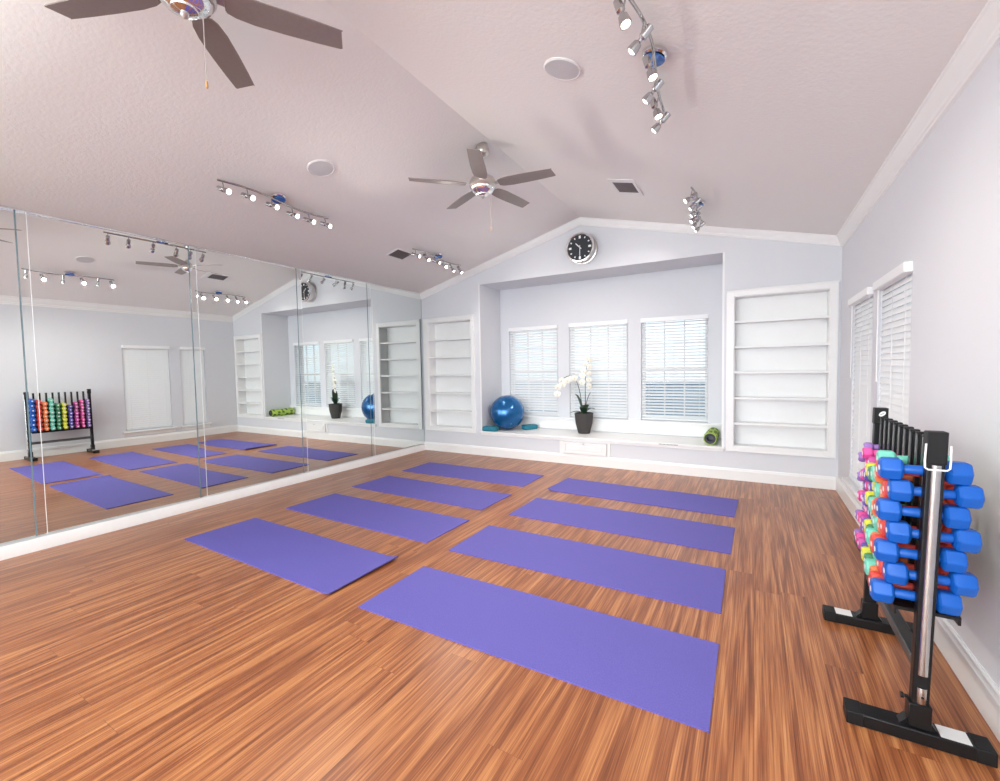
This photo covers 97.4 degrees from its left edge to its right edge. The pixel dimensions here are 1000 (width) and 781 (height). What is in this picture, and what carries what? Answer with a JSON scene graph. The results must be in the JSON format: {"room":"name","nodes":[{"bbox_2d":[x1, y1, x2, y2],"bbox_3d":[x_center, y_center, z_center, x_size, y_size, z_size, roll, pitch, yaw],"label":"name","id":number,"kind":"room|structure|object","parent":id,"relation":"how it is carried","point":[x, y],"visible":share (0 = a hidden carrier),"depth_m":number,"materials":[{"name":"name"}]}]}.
{"room":"exercise studio","nodes":[
{"label":"exercise studio","id":0,"kind":"room"},
{"bbox_2d":[0,0,987,292],"bbox_3d":[-0.892,-1.914,2.667,6.164,1.009,8.480,1,3,30],"label":"ceiling","id":1,"kind":"structure","parent":0,"point":[784,113],"depth_m":3.06,"materials":[{"name":"white paint"}]},
{"bbox_2d":[44,0,342,88],"bbox_3d":[-1.436,-1.769,1.944,1.328,0.774,1.291,1,3,30],"label":"ceiling fan","id":2,"kind":"object","parent":1,"relation":"hanging from","point":[212,36],"visible":1,"depth_m":2.13,"materials":[{"name":"brown wood"}]},
{"bbox_2d":[216,179,331,228],"bbox_3d":[-2.057,-1.727,4.104,0.172,0.196,1.103,0,3,27],"label":"track light","id":3,"kind":"object","parent":1,"relation":"attached to","point":[277,197],"visible":1,"depth_m":4.05,"materials":[{"name":"silver metal"}]},
{"bbox_2d":[307,159,334,176],"bbox_3d":[-1.574,-1.948,3.867,0.228,0.068,0.235,1,3,34],"label":"ceiling speaker","id":4,"kind":"object","parent":1,"relation":"attached to","point":[320,167],"visible":1,"depth_m":3.85,"materials":[{"name":"white paint"}]},
{"bbox_2d":[386,248,410,259],"bbox_3d":[-1.351,-1.828,5.945,0.223,0.066,0.320,1,3,30],"label":"ceiling vent","id":5,"kind":"object","parent":1,"relation":"in","point":[400,254],"visible":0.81,"depth_m":5.93,"materials":[{"name":"white metal"}]},
{"bbox_2d":[411,248,462,273],"bbox_3d":[-0.869,-1.832,6.244,0.168,0.211,1.102,0,3,27],"label":"track light","id":6,"kind":"object","parent":1,"relation":"attached to","point":[436,255],"visible":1,"depth_m":6.19,"materials":[{"name":"silver metal"}]},
{"bbox_2d":[408,142,555,230],"bbox_3d":[-0.127,-1.895,4.132,1.309,0.793,1.318,1,3,30],"label":"ceiling fan","id":7,"kind":"object","parent":1,"relation":"hanging from","point":[482,184],"visible":1,"depth_m":4.02,"materials":[{"name":"brown wood"}]},
{"bbox_2d":[544,57,581,80],"bbox_3d":[0.383,-1.961,2.691,0.228,0.066,0.235,1,3,34],"label":"ceiling speaker","id":8,"kind":"object","parent":1,"relation":"attached to","point":[561,68],"visible":1,"depth_m":2.67,"materials":[{"name":"white paint"}]},
{"bbox_2d":[607,179,642,195],"bbox_3d":[1.308,-2.103,4.570,0.262,0.073,0.460,1,3,30],"label":"ceiling vent","id":9,"kind":"object","parent":1,"relation":"in","point":[622,186],"visible":1,"depth_m":4.55,"materials":[{"name":"white metal"}]},
{"bbox_2d":[613,0,670,133],"bbox_3d":[0.821,-1.730,2.381,0.169,0.208,1.102,0,3,28],"label":"track light","id":10,"kind":"object","parent":1,"relation":"attached to","point":[653,55],"visible":1,"depth_m":2.30,"materials":[{"name":"silver metal"}]},
{"bbox_2d":[683,187,705,231],"bbox_3d":[2.041,-1.866,4.559,0.168,0.206,1.103,0,3,28],"label":"track light","id":11,"kind":"object","parent":1,"relation":"attached to","point":[698,202],"visible":1,"depth_m":4.49,"materials":[{"name":"silver metal"}]},
{"bbox_2d":[0,450,999,780],"bbox_3d":[-0.655,1.331,3.132,6.164,0.100,9.196,1,3,30],"label":"floor","id":12,"kind":"structure","parent":0,"point":[141,652],"depth_m":2.10,"materials":[{"name":"brown wood"}]},
{"bbox_2d":[184,518,397,593],"bbox_3d":[-1.737,1.267,3.535,1.905,0.028,0.610,1,3,31],"label":"yoga mat","id":13,"kind":"object","parent":12,"relation":"on","point":[321,564],"visible":1,"depth_m":3.42,"materials":[{"name":"purple plastic"}]},
{"bbox_2d":[286,493,468,542],"bbox_3d":[-1.260,1.230,4.345,1.905,0.008,0.610,1,3,31],"label":"yoga mat","id":14,"kind":"object","parent":12,"relation":"on","point":[404,522],"visible":1,"depth_m":4.25,"materials":[{"name":"purple plastic"}]},
{"bbox_2d":[352,476,511,510],"bbox_3d":[-0.843,1.184,5.155,1.905,0.008,0.610,1,3,31],"label":"yoga mat","id":15,"kind":"object","parent":12,"relation":"on","point":[471,498],"visible":1,"depth_m":5.07,"materials":[{"name":"purple plastic"}]},
{"bbox_2d":[402,462,543,486],"bbox_3d":[-0.399,1.136,5.984,1.905,0.008,0.610,1,3,30],"label":"yoga mat","id":16,"kind":"object","parent":12,"relation":"on","point":[520,479],"visible":1,"depth_m":5.91,"materials":[{"name":"purple plastic"}]},
{"bbox_2d":[358,566,718,732],"bbox_3d":[0.129,1.296,2.429,1.905,0.008,0.610,1,3,30],"label":"yoga mat","id":17,"kind":"object","parent":12,"relation":"on","point":[671,675],"visible":1,"depth_m":2.27,"materials":[{"name":"purple plastic"}]},
{"bbox_2d":[449,525,725,613],"bbox_3d":[0.578,1.250,3.234,1.905,0.008,0.610,1,3,30],"label":"yoga mat","id":18,"kind":"object","parent":12,"relation":"on","point":[698,586],"visible":1,"depth_m":3.11,"materials":[{"name":"purple plastic"}]},
{"bbox_2d":[509,498,734,553],"bbox_3d":[1.060,1.203,4.030,1.905,0.008,0.610,1,3,31],"label":"yoga mat","id":19,"kind":"object","parent":12,"relation":"on","point":[699,535],"visible":1,"depth_m":3.93,"materials":[{"name":"purple plastic"}]},
{"bbox_2d":[548,478,737,516],"bbox_3d":[1.521,1.146,4.831,1.905,0.030,0.610,1,3,32],"label":"yoga mat","id":20,"kind":"object","parent":12,"relation":"on","point":[714,505],"visible":1,"depth_m":4.74,"materials":[{"name":"purple plastic"}]},
{"bbox_2d":[822,407,997,767],"bbox_3d":[1.758,0.703,1.984,0.418,1.178,0.894,1,3,30],"label":"dumbbell rack","id":21,"kind":"object","parent":12,"relation":"on","point":[928,449],"visible":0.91,"depth_m":1.63,"materials":[{"name":"black metal"}]},
{"bbox_2d":[854,528,862,535],"bbox_3d":[1.950,0.764,2.298,0.151,0.051,0.051,1,3,30],"label":"dumbbell","id":22,"kind":"object","parent":21,"relation":"on","point":[856,530],"visible":0.13,"depth_m":2.32,"materials":[{"name":"purple plastic"}]},
{"bbox_3d":[1.967,0.713,2.285,0.151,0.051,0.051,1,3,30],"label":"dumbbell","id":23,"kind":"object","parent":22,"relation":"on","visible":0},
{"bbox_2d":[855,509,863,518],"bbox_3d":[1.949,0.661,2.293,0.151,0.051,0.051,1,3,30],"label":"dumbbell","id":24,"kind":"object","parent":23,"relation":"on","point":[857,510],"visible":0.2,"depth_m":2.32,"materials":[{"name":"purple plastic"}]},
{"bbox_3d":[1.972,0.610,2.277,0.151,0.051,0.051,1,3,30],"label":"dumbbell","id":25,"kind":"object","parent":24,"relation":"on","visible":0},
{"bbox_3d":[1.954,0.559,2.284,0.151,0.051,0.051,1,3,30],"label":"dumbbell","id":26,"kind":"object","parent":25,"relation":"on","visible":0},
{"bbox_3d":[1.971,0.507,2.271,0.151,0.051,0.051,1,3,30],"label":"dumbbell","id":27,"kind":"object","parent":26,"relation":"on","visible":0},
{"bbox_2d":[856,471,865,481],"bbox_3d":[1.949,0.456,2.281,0.151,0.051,0.051,1,3,30],"label":"dumbbell","id":28,"kind":"object","parent":27,"relation":"on","point":[858,472],"visible":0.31,"depth_m":2.30,"materials":[{"name":"purple plastic"}]},
{"bbox_3d":[1.973,0.405,2.264,0.151,0.051,0.051,1,3,30],"label":"dumbbell","id":29,"kind":"object","parent":28,"relation":"on","visible":0},
{"bbox_2d":[858,452,864,461],"bbox_3d":[1.949,0.353,2.275,0.151,0.051,0.051,1,3,30],"label":"dumbbell","id":30,"kind":"object","parent":29,"relation":"on","point":[860,458],"visible":0.27,"depth_m":2.29,"materials":[{"name":"purple plastic"}]},
{"bbox_2d":[863,442,878,449],"bbox_3d":[1.967,0.302,2.262,0.151,0.051,0.051,1,3,30],"label":"dumbbell","id":31,"kind":"object","parent":30,"relation":"on","point":[866,444],"visible":0.3,"depth_m":2.27,"materials":[{"name":"purple plastic"}]},
{"bbox_2d":[855,532,864,542],"bbox_3d":[1.906,0.766,2.230,0.159,0.055,0.055,1,3,30],"label":"dumbbell","id":32,"kind":"object","parent":21,"relation":"on","point":[857,534],"visible":0.23,"depth_m":2.25,"materials":[{"name":"pink plastic"}]},
{"bbox_3d":[1.928,0.711,2.214,0.159,0.055,0.055,1,3,30],"label":"dumbbell","id":33,"kind":"object","parent":32,"relation":"on","visible":0},
{"bbox_2d":[857,511,866,521],"bbox_3d":[1.909,0.655,2.222,0.159,0.055,0.055,1,3,30],"label":"dumbbell","id":34,"kind":"object","parent":33,"relation":"on","point":[859,513],"visible":0.16,"depth_m":2.25,"materials":[{"name":"pink plastic"}]},
{"bbox_3d":[1.930,0.600,2.207,0.159,0.055,0.055,1,3,30],"label":"dumbbell","id":35,"kind":"object","parent":34,"relation":"on","visible":0},
{"bbox_2d":[857,490,865,501],"bbox_3d":[1.907,0.544,2.217,0.159,0.055,0.055,1,3,30],"label":"dumbbell","id":36,"kind":"object","parent":35,"relation":"on","point":[859,491],"visible":0.25,"depth_m":2.24,"materials":[{"name":"pink plastic"}]},
{"bbox_3d":[1.931,0.489,2.200,0.159,0.055,0.055,1,3,30],"label":"dumbbell","id":37,"kind":"object","parent":36,"relation":"on","visible":0},
{"bbox_3d":[1.912,0.434,2.207,0.159,0.055,0.055,1,3,30],"label":"dumbbell","id":38,"kind":"object","parent":37,"relation":"on","visible":0},
{"bbox_3d":[1.926,0.378,2.196,0.159,0.055,0.055,1,3,30],"label":"dumbbell","id":39,"kind":"object","parent":38,"relation":"on","visible":0},
{"bbox_2d":[862,447,877,458],"bbox_3d":[1.915,0.323,2.200,0.159,0.055,0.055,1,3,30],"label":"dumbbell","id":40,"kind":"object","parent":39,"relation":"on","point":[867,452],"visible":0.47,"depth_m":2.21,"materials":[{"name":"pink plastic"}]},
{"bbox_2d":[857,537,865,548],"bbox_3d":[1.866,0.769,2.160,0.167,0.058,0.058,1,3,30],"label":"dumbbell","id":41,"kind":"object","parent":21,"relation":"on","point":[860,540],"visible":0.2,"depth_m":2.18,"materials":[{"name":"plastic"}]},
{"bbox_2d":[861,546,870,560],"bbox_3d":[1.787,0.773,2.018,0.197,0.066,0.066,1,3,30],"label":"dumbbell","id":42,"kind":"object","parent":21,"relation":"on","point":[864,549],"visible":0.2,"depth_m":2.05,"materials":[{"name":"yellow plastic"}]},
{"bbox_2d":[860,598,878,620],"bbox_3d":[1.977,1.176,2.353,0.068,0.090,0.050,1,3,30],"label":"socket","id":43,"kind":"object","parent":21,"relation":"attached to","point":[868,607],"depth_m":2.33,"materials":[{"name":"black metal"}]},
{"bbox_2d":[864,558,876,574],"bbox_3d":[1.705,0.780,1.879,0.227,0.068,0.069,1,3,30],"label":"dumbbell","id":44,"kind":"object","parent":21,"relation":"on","point":[868,562],"visible":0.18,"depth_m":1.91,"materials":[{"name":"green plastic"}]},
{"bbox_3d":[1.728,0.711,1.862,0.227,0.068,0.069,1,3,30],"label":"dumbbell","id":45,"kind":"object","parent":44,"relation":"on","visible":0},
{"bbox_2d":[865,528,878,544],"bbox_3d":[1.704,0.642,1.871,0.227,0.068,0.069,1,3,30],"label":"dumbbell","id":46,"kind":"object","parent":45,"relation":"on","point":[868,531],"visible":0.2,"depth_m":1.91,"materials":[{"name":"green plastic"}]},
{"bbox_2d":[872,515,903,529],"bbox_3d":[1.723,0.573,1.856,0.227,0.068,0.069,1,3,30],"label":"dumbbell","id":47,"kind":"object","parent":46,"relation":"on","point":[874,519],"visible":0.15,"depth_m":1.90,"materials":[{"name":"green plastic"}]},
{"bbox_2d":[868,497,904,512],"bbox_3d":[1.709,0.504,1.861,0.227,0.068,0.069,1,3,30],"label":"dumbbell","id":48,"kind":"object","parent":47,"relation":"on","point":[870,498],"visible":0.16,"depth_m":1.91,"materials":[{"name":"green plastic"}]},
{"bbox_2d":[874,482,880,496],"bbox_3d":[1.724,0.435,1.848,0.227,0.068,0.069,1,3,30],"label":"dumbbell","id":49,"kind":"object","parent":48,"relation":"on","point":[877,485],"visible":0.14,"depth_m":1.89,"materials":[{"name":"green plastic"}]},
{"bbox_2d":[870,465,877,482],"bbox_3d":[1.711,0.365,1.851,0.227,0.068,0.069,1,3,30],"label":"dumbbell","id":50,"kind":"object","parent":49,"relation":"on","point":[872,467],"visible":0.2,"depth_m":1.89,"materials":[{"name":"green plastic"}]},
{"bbox_2d":[876,450,949,463],"bbox_3d":[1.725,0.297,1.839,0.227,0.068,0.069,1,3,30],"label":"dumbbell","id":51,"kind":"object","parent":50,"relation":"on","point":[880,453],"visible":0.31,"depth_m":1.86,"materials":[{"name":"green plastic"}]},
{"bbox_2d":[869,565,877,571],"bbox_3d":[1.668,0.783,1.807,0.227,0.071,0.072,1,3,30],"label":"dumbbell","id":52,"kind":"object","parent":21,"relation":"on","point":[872,567],"visible":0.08,"depth_m":1.85,"materials":[{"name":"orange plastic"}]},
{"bbox_2d":[899,557,907,562],"bbox_3d":[1.688,0.711,1.791,0.227,0.071,0.072,1,3,30],"label":"dumbbell","id":53,"kind":"object","parent":52,"relation":"on","point":[904,560],"visible":0.03,"depth_m":1.80,"materials":[{"name":"orange plastic"}]},
{"bbox_3d":[1.665,0.640,1.800,0.227,0.071,0.072,1,3,30],"label":"dumbbell","id":54,"kind":"object","parent":53,"relation":"on","visible":0},
{"bbox_2d":[877,518,944,542],"bbox_3d":[1.683,0.568,1.785,0.227,0.071,0.072,1,3,30],"label":"dumbbell","id":55,"kind":"object","parent":54,"relation":"on","point":[878,519],"visible":0.08,"depth_m":1.83,"materials":[{"name":"orange plastic"}]},
{"bbox_2d":[871,499,876,516],"bbox_3d":[1.664,0.496,1.792,0.227,0.071,0.072,1,3,30],"label":"dumbbell","id":56,"kind":"object","parent":55,"relation":"on","point":[872,502],"visible":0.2,"depth_m":1.84,"materials":[{"name":"orange plastic"}]},
{"bbox_2d":[880,483,947,503],"bbox_3d":[1.687,0.425,1.775,0.227,0.071,0.072,1,3,30],"label":"dumbbell","id":57,"kind":"object","parent":56,"relation":"on","point":[881,495],"visible":0.1,"depth_m":1.83,"materials":[{"name":"orange plastic"}]},
{"bbox_2d":[874,470,945,488],"bbox_3d":[1.669,0.353,1.781,0.227,0.071,0.072,1,3,30],"label":"dumbbell","id":58,"kind":"object","parent":57,"relation":"on","point":[910,478],"visible":0.1,"depth_m":1.78,"materials":[{"name":"orange plastic"}]},
{"bbox_2d":[854,537,961,625],"bbox_3d":[1.787,0.825,1.975,0.188,0.030,0.770,1,3,30],"label":"tray","id":59,"kind":"object","parent":21,"relation":"on","point":[902,604],"depth_m":1.68,"materials":[{"name":"black"}]},
{"bbox_2d":[868,570,950,590],"bbox_3d":[1.624,0.784,1.738,0.253,0.076,0.077,1,3,30],"label":"dumbbell","id":60,"kind":"object","parent":21,"relation":"on","point":[876,574],"visible":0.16,"depth_m":1.74,"materials":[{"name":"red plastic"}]},
{"bbox_2d":[876,559,948,575],"bbox_3d":[1.644,0.707,1.722,0.253,0.076,0.077,1,3,30],"label":"dumbbell","id":61,"kind":"object","parent":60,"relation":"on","point":[879,564],"visible":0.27,"depth_m":1.73,"materials":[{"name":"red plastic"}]},
{"bbox_2d":[870,534,953,553],"bbox_3d":[1.624,0.630,1.730,0.253,0.076,0.077,1,3,30],"label":"dumbbell","id":62,"kind":"object","parent":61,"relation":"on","point":[873,536],"visible":0.2,"depth_m":1.74,"materials":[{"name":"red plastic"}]},
{"bbox_2d":[879,519,951,545],"bbox_3d":[1.648,0.553,1.711,0.253,0.076,0.077,1,3,30],"label":"dumbbell","id":63,"kind":"object","parent":62,"relation":"on","point":[882,522],"visible":0.21,"depth_m":1.72,"materials":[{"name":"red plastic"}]},
{"bbox_2d":[873,497,944,524],"bbox_3d":[1.628,0.476,1.718,0.253,0.076,0.077,1,3,30],"label":"dumbbell","id":64,"kind":"object","parent":63,"relation":"on","point":[876,498],"visible":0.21,"depth_m":1.77,"materials":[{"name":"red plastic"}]},
{"bbox_2d":[882,480,956,504],"bbox_3d":[1.649,0.399,1.702,0.253,0.076,0.077,1,3,30],"label":"dumbbell","id":65,"kind":"object","parent":64,"relation":"on","point":[884,483],"visible":0.25,"depth_m":1.74,"materials":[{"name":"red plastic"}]},
{"bbox_2d":[875,460,954,485],"bbox_3d":[1.628,0.321,1.709,0.253,0.076,0.077,1,3,30],"label":"dumbbell","id":66,"kind":"object","parent":65,"relation":"on","point":[876,464],"visible":0.18,"depth_m":1.74,"materials":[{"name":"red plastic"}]},
{"bbox_2d":[869,577,962,615],"bbox_3d":[1.575,0.786,1.673,0.255,0.080,0.077,1,3,30],"label":"dumbbell","id":67,"kind":"object","parent":21,"relation":"on","point":[947,602],"visible":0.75,"depth_m":1.67,"materials":[{"name":"blue plastic"}]},
{"bbox_2d":[882,561,978,596],"bbox_3d":[1.607,0.706,1.650,0.255,0.080,0.077,1,3,30],"label":"dumbbell","id":68,"kind":"object","parent":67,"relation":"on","point":[965,584],"visible":0.89,"depth_m":1.62,"materials":[{"name":"blue plastic"}]},
{"bbox_2d":[873,538,967,573],"bbox_3d":[1.580,0.625,1.661,0.255,0.080,0.077,1,3,30],"label":"dumbbell","id":69,"kind":"object","parent":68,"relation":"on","point":[950,559],"visible":0.81,"depth_m":1.66,"materials":[{"name":"blue plastic"}]},
{"bbox_2d":[885,520,982,553],"bbox_3d":[1.608,0.545,1.640,0.255,0.080,0.077,1,3,30],"label":"dumbbell","id":70,"kind":"object","parent":69,"relation":"on","point":[969,540],"visible":0.94,"depth_m":1.61,"materials":[{"name":"blue plastic"}]},
{"bbox_2d":[876,497,971,529],"bbox_3d":[1.581,0.464,1.651,0.255,0.080,0.077,1,3,30],"label":"dumbbell","id":71,"kind":"object","parent":70,"relation":"on","point":[953,516],"visible":0.84,"depth_m":1.65,"materials":[{"name":"blue plastic"}]},
{"bbox_2d":[887,479,984,508],"bbox_3d":[1.607,0.383,1.631,0.255,0.080,0.077,1,3,30],"label":"dumbbell","id":72,"kind":"object","parent":71,"relation":"on","point":[970,496],"visible":0.91,"depth_m":1.60,"materials":[{"name":"blue plastic"}]},
{"bbox_2d":[877,457,973,485],"bbox_3d":[1.581,0.302,1.642,0.255,0.080,0.077,1,3,30],"label":"dumbbell","id":73,"kind":"object","parent":72,"relation":"on","point":[961,473],"visible":0.81,"depth_m":1.64,"materials":[{"name":"blue plastic"}]},
{"bbox_2d":[904,695,932,731],"bbox_3d":[1.573,1.216,1.653,0.068,0.090,0.050,1,3,30],"label":"socket","id":74,"kind":"object","parent":21,"relation":"attached to","point":[917,715],"depth_m":1.63,"materials":[{"name":"black metal"}]},
{"bbox_2d":[421,225,841,476],"bbox_3d":[1.382,-0.710,6.624,6.164,3.572,0.796,1,3,30],"label":"wall","id":75,"kind":"structure","parent":0,"point":[633,275],"depth_m":6.34,"materials":[{"name":"white paint"}]},
{"bbox_2d":[422,314,476,432],"bbox_3d":[-0.822,-0.264,7.564,1.077,1.950,0.228,1,3,30],"label":"bookcase","id":76,"kind":"object","parent":75,"relation":"attached to","point":[448,342],"visible":0.94,"depth_m":7.66,"materials":[{"name":"white paint"}]},
{"bbox_2d":[511,332,557,415],"bbox_3d":[0.607,-0.317,7.506,0.900,1.500,0.055,1,3,30],"label":"window","id":77,"kind":"structure","parent":75,"relation":"in","point":[525,413],"depth_m":7.48,"materials":[{"name":"white paint"}]},
{"bbox_2d":[508,325,557,412],"bbox_3d":[0.560,-0.337,7.425,0.904,1.446,0.065,1,3,30],"label":"window blind","id":78,"kind":"object","parent":77,"relation":"attached to","point":[526,396],"visible":0.81,"depth_m":7.41,"materials":[{"name":"white plastic"}]},
{"bbox_2d":[566,232,597,264],"bbox_3d":[1.137,-1.970,6.132,0.412,0.412,0.174,1,3,30],"label":"wall clock","id":79,"kind":"object","parent":75,"relation":"attached to","point":[581,248],"visible":1,"depth_m":6.08,"materials":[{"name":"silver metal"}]},
{"bbox_2d":[560,440,610,457],"bbox_3d":[1.206,0.853,6.320,0.760,0.194,0.061,1,3,30],"label":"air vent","id":80,"kind":"object","parent":75,"relation":"attached to","point":[572,447],"visible":1,"depth_m":6.30,"materials":[{"name":"white paint"}]},
{"bbox_2d":[571,325,627,418],"bbox_3d":[1.576,-0.310,6.947,0.936,1.505,0.055,1,3,30],"label":"window","id":81,"kind":"structure","parent":75,"relation":"in","point":[607,325],"depth_m":6.90,"materials":[{"name":"white paint"}]},
{"bbox_2d":[568,319,627,417],"bbox_3d":[1.530,-0.311,6.866,0.940,1.489,0.065,1,3,30],"label":"window blind","id":82,"kind":"object","parent":81,"relation":"attached to","point":[621,393],"visible":0.98,"depth_m":6.84,"materials":[{"name":"white plastic"}]},
{"bbox_2d":[478,252,724,446],"bbox_3d":[1.209,-0.494,6.274,3.554,2.375,0.004,1,3,30],"label":"trim","id":83,"kind":"structure","parent":75,"relation":"attached to","point":[723,291],"depth_m":5.41,"materials":[{"name":"white paint"}]},
{"bbox_2d":[480,427,724,451],"bbox_3d":[1.390,0.708,6.602,3.575,0.062,0.686,1,3,30],"label":"window bench","id":84,"kind":"object","parent":75,"relation":"attached to","point":[679,442],"visible":0.92,"depth_m":6.30,"materials":[{"name":"white paint"}]},
{"bbox_2d":[482,426,498,431],"bbox_3d":[-0.154,0.638,7.186,0.250,0.075,0.150,0,3,28],"label":"block","id":85,"kind":"object","parent":84,"relation":"on","point":[484,428],"visible":1,"depth_m":7.13,"materials":[{"name":"teal plastic"}]},
{"bbox_2d":[490,395,523,428],"bbox_3d":[0.122,0.378,7.328,0.572,0.572,0.572,1,3,30],"label":"exercise ball","id":86,"kind":"object","parent":84,"relation":"on","point":[507,411],"visible":1,"depth_m":7.12,"materials":[{"name":"blue plastic"}]},
{"bbox_2d":[521,424,537,429],"bbox_3d":[0.494,0.620,7.333,0.250,0.075,0.150,-2,3,-27],"label":"block","id":87,"kind":"object","parent":84,"relation":"on","point":[525,426],"visible":1,"depth_m":7.27,"materials":[{"name":"teal plastic"}]},
{"bbox_2d":[553,356,593,433],"bbox_3d":[1.144,0.085,6.743,0.649,1.178,0.286,-1,3,6],"label":"potted orchid","id":88,"kind":"object","parent":84,"relation":"on","point":[583,419],"visible":1,"depth_m":6.67,"materials":[{"name":"white plant"}]},
{"bbox_2d":[703,427,719,444],"bbox_3d":[2.793,0.609,5.795,0.161,0.160,0.562,1,3,30],"label":"foam roller","id":89,"kind":"object","parent":84,"relation":"on","point":[710,437],"visible":1,"depth_m":5.59,"materials":[{"name":"green plastic"}]},
{"bbox_2d":[518,415,721,437],"bbox_3d":[1.545,0.552,6.873,3.510,0.193,0.050,1,3,30],"label":"trim","id":90,"kind":"structure","parent":75,"relation":"attached to","point":[611,425],"depth_m":6.62,"materials":[{"name":"white paint"}]},
{"bbox_2d":[424,441,835,489],"bbox_3d":[1.209,1.021,6.354,5.884,0.145,0.018,1,3,30],"label":"baseboard","id":91,"kind":"structure","parent":75,"relation":"attached to","point":[770,477],"depth_m":5.86,"materials":[{"name":"white paint"}]},
{"bbox_2d":[420,217,839,299],"bbox_3d":[1.149,-1.987,6.199,5.884,0.873,0.044,1,3,30],"label":"trim","id":92,"kind":"structure","parent":75,"relation":"attached to","point":[823,239],"depth_m":5.75,"materials":[{"name":"white paint"}]},
{"bbox_2d":[642,319,707,421],"bbox_3d":[2.538,-0.301,6.391,0.906,1.505,0.055,1,3,30],"label":"window","id":93,"kind":"structure","parent":75,"relation":"in","point":[705,319],"depth_m":6.36,"materials":[{"name":"white paint"}]},
{"bbox_2d":[640,314,708,421],"bbox_3d":[2.491,-0.302,6.310,0.910,1.489,0.065,1,3,30],"label":"window blind","id":94,"kind":"object","parent":93,"relation":"attached to","point":[693,318],"visible":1,"depth_m":6.31,"materials":[{"name":"white plastic"}]},
{"bbox_2d":[726,280,839,458],"bbox_3d":[3.289,-0.222,5.189,1.102,1.955,0.228,1,3,30],"label":"bookcase","id":95,"kind":"object","parent":75,"relation":"attached to","point":[781,388],"visible":1,"depth_m":5.22,"materials":[{"name":"white paint"}]},
{"bbox_2d":[838,43,999,688],"bbox_3d":[1.749,-0.063,1.248,0.140,2.778,8.200,1,3,30],"label":"wall","id":96,"kind":"structure","parent":0,"point":[940,214],"depth_m":2.05,"materials":[{"name":"white paint"}]},
{"bbox_2d":[842,477,861,504],"bbox_3d":[3.190,0.938,3.954,0.055,0.100,0.940,1,3,30],"label":"window sill","id":97,"kind":"structure","parent":96,"relation":"attached to","point":[851,486],"depth_m":4.04,"materials":[{"name":"white paint"}]},
{"bbox_2d":[848,287,872,489],"bbox_3d":[3.197,0.009,3.896,0.085,1.706,0.824,1,3,30],"label":"window blind","id":98,"kind":"object","parent":96,"relation":"attached to","point":[863,350],"visible":0.67,"depth_m":3.91,"materials":[{"name":"white plastic"}]},
{"bbox_2d":[872,261,912,424],"bbox_3d":[2.692,0.060,3.022,0.085,1.706,0.804,1,3,30],"label":"window blind","id":99,"kind":"object","parent":96,"relation":"attached to","point":[895,369],"visible":0.38,"depth_m":2.97,"materials":[{"name":"white plastic"}]},
{"bbox_2d":[836,475,999,741],"bbox_3d":[1.703,1.241,1.350,0.020,0.165,8.200,1,3,30],"label":"baseboard","id":100,"kind":"structure","parent":96,"relation":"attached to","point":[983,691],"depth_m":1.89,"materials":[{"name":"white paint"}]},
{"bbox_2d":[837,0,999,247],"bbox_3d":[1.640,-1.395,1.233,0.055,0.140,8.200,1,3,30],"label":"trim","id":101,"kind":"structure","parent":96,"relation":"attached to","point":[983,36],"depth_m":2.22,"materials":[{"name":"white paint"}]},
{"bbox_3d":[-3.496,-0.115,4.277,0.074,2.780,8.200,1,3,30],"label":"wall","id":102,"kind":"structure","parent":0,"visible":0},
{"bbox_2d":[0,208,35,544],"bbox_3d":[-4.147,-0.081,3.044,0.018,2.638,1.187,1,3,31],"label":"mirror panel","id":103,"kind":"object","parent":102,"relation":"attached to","point":[17,511],"visible":1,"depth_m":3.48,"materials":[{"name":"silver metal"}]},
{"bbox_2d":[14,211,200,535],"bbox_3d":[-3.519,-0.141,4.073,0.018,2.638,1.226,1,3,31],"label":"mirror panel","id":104,"kind":"object","parent":102,"relation":"attached to","point":[106,318],"visible":1,"depth_m":3.97,"materials":[{"name":"silver metal"}]},
{"bbox_2d":[0,205,419,293],"bbox_3d":[-2.926,-1.519,5.086,0.076,0.014,6.070,1,3,30],"label":"trim","id":105,"kind":"structure","parent":102,"relation":"attached to","point":[1,206],"depth_m":4.20,"materials":[{"name":"white wood"}]},
{"bbox_2d":[0,444,425,560],"bbox_3d":[-3.405,1.223,4.292,0.084,0.104,8.182,1,3,30],"label":"baseboard","id":106,"kind":"structure","parent":102,"relation":"attached to","point":[25,546],"depth_m":4.38,"materials":[{"name":"white paint"}]},
{"bbox_2d":[188,246,303,497],"bbox_3d":[-2.892,-0.203,5.128,0.016,2.638,1.232,1,3,30],"label":"mirror panel","id":107,"kind":"object","parent":106,"relation":"on","point":[244,314],"visible":1,"depth_m":5.04,"materials":[{"name":"silver metal"}]},
{"bbox_2d":[296,269,371,472],"bbox_3d":[-2.288,-0.264,6.171,0.016,2.638,1.182,1,3,30],"label":"mirror panel","id":108,"kind":"object","parent":106,"relation":"on","point":[331,310],"visible":1,"depth_m":6.11,"materials":[{"name":"silver metal"}]},
{"bbox_2d":[367,284,424,455],"bbox_3d":[-1.680,-0.325,7.224,0.016,2.638,1.252,1,3,30],"label":"mirror panel","id":109,"kind":"object","parent":106,"relation":"on","point":[394,316],"visible":1,"depth_m":7.16,"materials":[{"name":"silver metal"}]},
{"label":"outside","id":110,"kind":"structure","parent":0,"visible":0},
{"bbox_3d":[1.753,1.536,3.189,50.000,0.100,23.000,1,3,30],"label":"ground","id":111,"kind":"structure","parent":110,"visible":0},
{"bbox_2d":[516,381,704,415],"bbox_3d":[4.214,0.515,9.282,24.150,1.370,0.200,1,3,30],"label":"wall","id":112,"kind":"structure","parent":111,"relation":"on","point":[607,381],"depth_m":9.56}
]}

